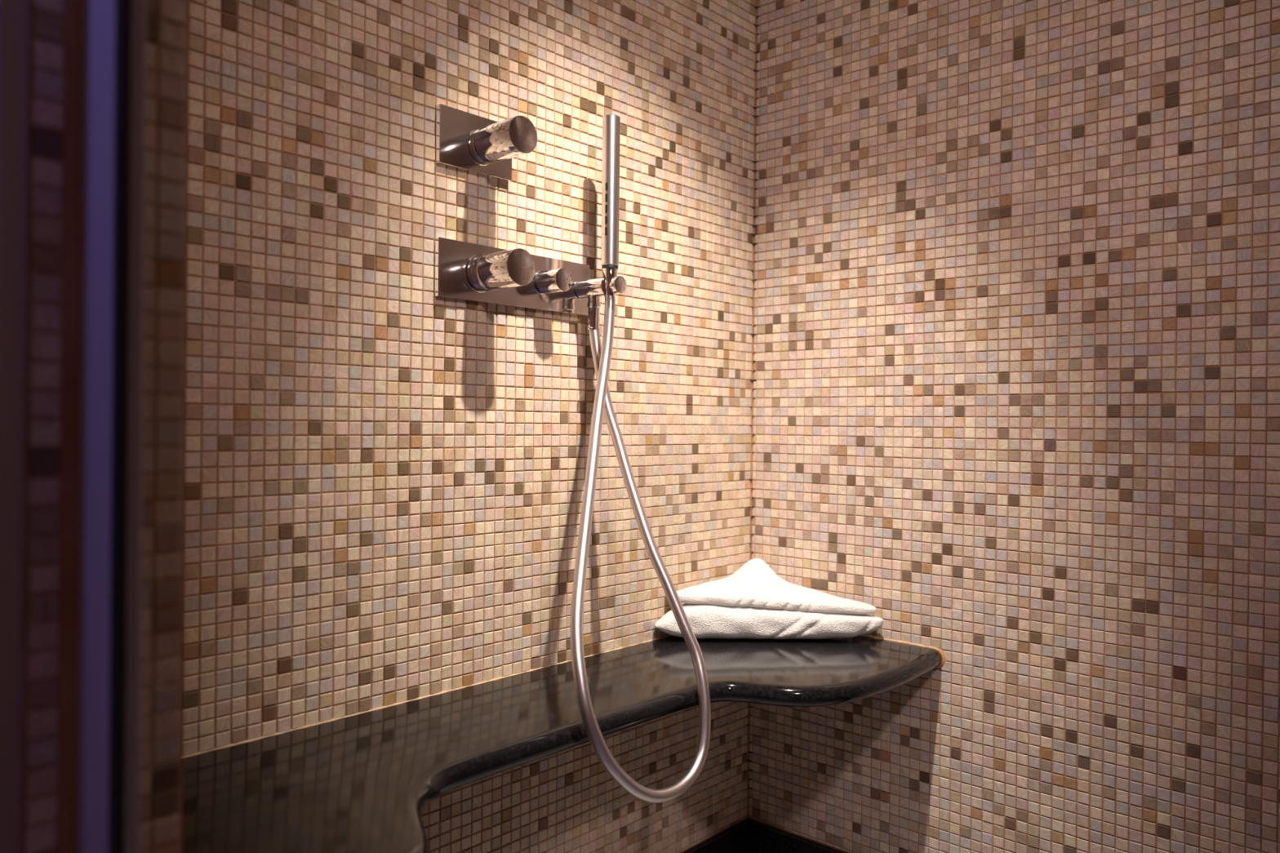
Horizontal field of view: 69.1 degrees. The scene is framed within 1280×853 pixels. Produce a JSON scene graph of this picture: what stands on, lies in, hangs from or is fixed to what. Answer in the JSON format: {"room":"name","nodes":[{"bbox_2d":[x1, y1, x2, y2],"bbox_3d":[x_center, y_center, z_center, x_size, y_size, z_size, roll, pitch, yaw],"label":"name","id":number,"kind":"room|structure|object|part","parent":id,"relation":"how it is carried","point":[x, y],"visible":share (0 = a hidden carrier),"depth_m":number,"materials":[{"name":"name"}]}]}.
{"room":"spa","nodes":[
{"label":"spa","id":0,"kind":"room"},
{"bbox_2d":[20,0,189,852],"bbox_3d":[-0.486,-0.360,0.696,0.491,2.300,0.096,1,0,42],"label":"wall","id":1,"kind":"structure","parent":0,"point":[55,27],"depth_m":0.52,"materials":[{"name":"tile"}]},
{"bbox_2d":[0,0,27,852],"bbox_3d":[-0.343,-0.358,0.506,0.023,2.300,0.013,1,0,42],"label":"trim","id":2,"kind":"structure","parent":1,"relation":"attached to","point":[13,13],"depth_m":0.50,"materials":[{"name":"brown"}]},
{"bbox_2d":[75,0,146,852],"bbox_3d":[-0.285,-0.348,0.503,0.074,2.280,0.013,1,0,42],"label":"door frame","id":3,"kind":"structure","parent":1,"relation":"attached to","point":[114,31],"depth_m":0.49,"materials":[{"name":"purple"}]},
{"bbox_2d":[182,0,756,852],"bbox_3d":[-0.216,-0.359,1.268,0.123,2.300,1.115,1,0,42],"label":"wall","id":4,"kind":"structure","parent":0,"point":[385,475],"depth_m":1.17,"materials":[{"name":"tile"}]},
{"bbox_2d":[435,103,537,182],"bbox_3d":[-0.182,-0.358,1.155,0.084,0.072,0.114,1,0,42],"label":"shower valve","id":5,"kind":"object","parent":4,"relation":"attached to","point":[468,142],"visible":1,"depth_m":1.15,"materials":[{"name":"silver metal"}]},
{"bbox_3d":[-0.167,-0.357,1.159,0.068,0.045,0.045,1,0,42],"label":"knob","id":6,"kind":"part","parent":5,"relation":"part of","materials":[{"name":"silver metal"}]},
{"bbox_2d":[434,236,626,315],"bbox_3d":[-0.134,-0.195,1.209,0.086,0.072,0.259,1,0,42],"label":"shower mixer","id":7,"kind":"object","parent":4,"relation":"attached to","point":[517,277],"visible":0.99,"depth_m":1.18,"materials":[{"name":"silver metal"}]},
{"bbox_3d":[-0.166,-0.196,1.157,0.056,0.045,0.045,1,0,42],"label":"temperature knob","id":8,"kind":"part","parent":7,"relation":"part of","materials":[{"name":"silver metal"}]},
{"bbox_3d":[-0.115,-0.195,1.248,0.039,0.031,0.031,1,0,42],"label":"diverter knob","id":9,"kind":"part","parent":7,"relation":"part of","materials":[{"name":"silver metal"}]},
{"bbox_3d":[-0.063,-0.193,1.297,0.052,0.027,0.027,1,0,42],"label":"holder arm","id":10,"kind":"part","parent":7,"relation":"part of","materials":[{"name":"silver metal"}]},
{"bbox_2d":[587,294,599,302],"bbox_3d":[-0.064,-0.179,1.298,0.017,0.016,0.017,1,0,42],"label":"outlet","id":11,"kind":"object","parent":7,"relation":"attached to","point":[591,298],"depth_m":1.29,"materials":[{"name":"silver metal"}]},
{"bbox_2d":[600,114,620,296],"bbox_3d":[-0.041,-0.302,1.277,0.024,0.246,0.024,1,0,42],"label":"shower","id":12,"kind":"object","parent":7,"relation":"in","point":[611,122],"visible":0.99,"depth_m":1.27,"materials":[{"name":"silver metal"}]},
{"bbox_2d":[569,295,711,803],"bbox_3d":[-0.051,0.131,1.162,0.226,0.622,0.227,1,0,42],"label":"shower hose","id":13,"kind":"object","parent":7,"relation":"attached to","point":[602,354],"visible":1,"depth_m":1.18,"materials":[{"name":"silver metal"}]},
{"bbox_2d":[182,635,946,852],"bbox_3d":[-0.044,0.346,1.108,0.366,0.034,1.115,1,0,42],"label":"shower bench","id":14,"kind":"object","parent":4,"relation":"attached to","point":[362,782],"visible":0.88,"depth_m":1.00,"materials":[{"name":"black stone"}]},
{"bbox_2d":[654,558,883,639],"bbox_3d":[0.199,0.278,1.447,0.262,0.112,0.259,1,0,42],"label":"folded towel","id":15,"kind":"object","parent":14,"relation":"on","point":[753,602],"visible":0.98,"depth_m":1.44,"materials":[{"name":"white fabric"}]},
{"bbox_2d":[682,817,753,852],"bbox_3d":[-0.179,0.741,1.228,0.012,0.102,1.115,1,0,42],"label":"baseboard","id":16,"kind":"structure","parent":4,"relation":"attached to","point":[735,839],"depth_m":1.59,"materials":[{"name":"black stone"}]},
{"bbox_2d":[746,0,1279,852],"bbox_3d":[0.843,-0.348,1.136,1.870,2.300,0.129,1,0,42],"label":"wall","id":17,"kind":"structure","parent":0,"point":[1015,380],"depth_m":1.32,"materials":[{"name":"tile"}]},
{"bbox_2d":[749,820,844,852],"bbox_3d":[0.839,0.751,1.049,1.738,0.102,0.012,1,0,42],"label":"baseboard","id":18,"kind":"structure","parent":17,"relation":"attached to","point":[763,838],"depth_m":1.59,"materials":[{"name":"black stone"}]}
]}

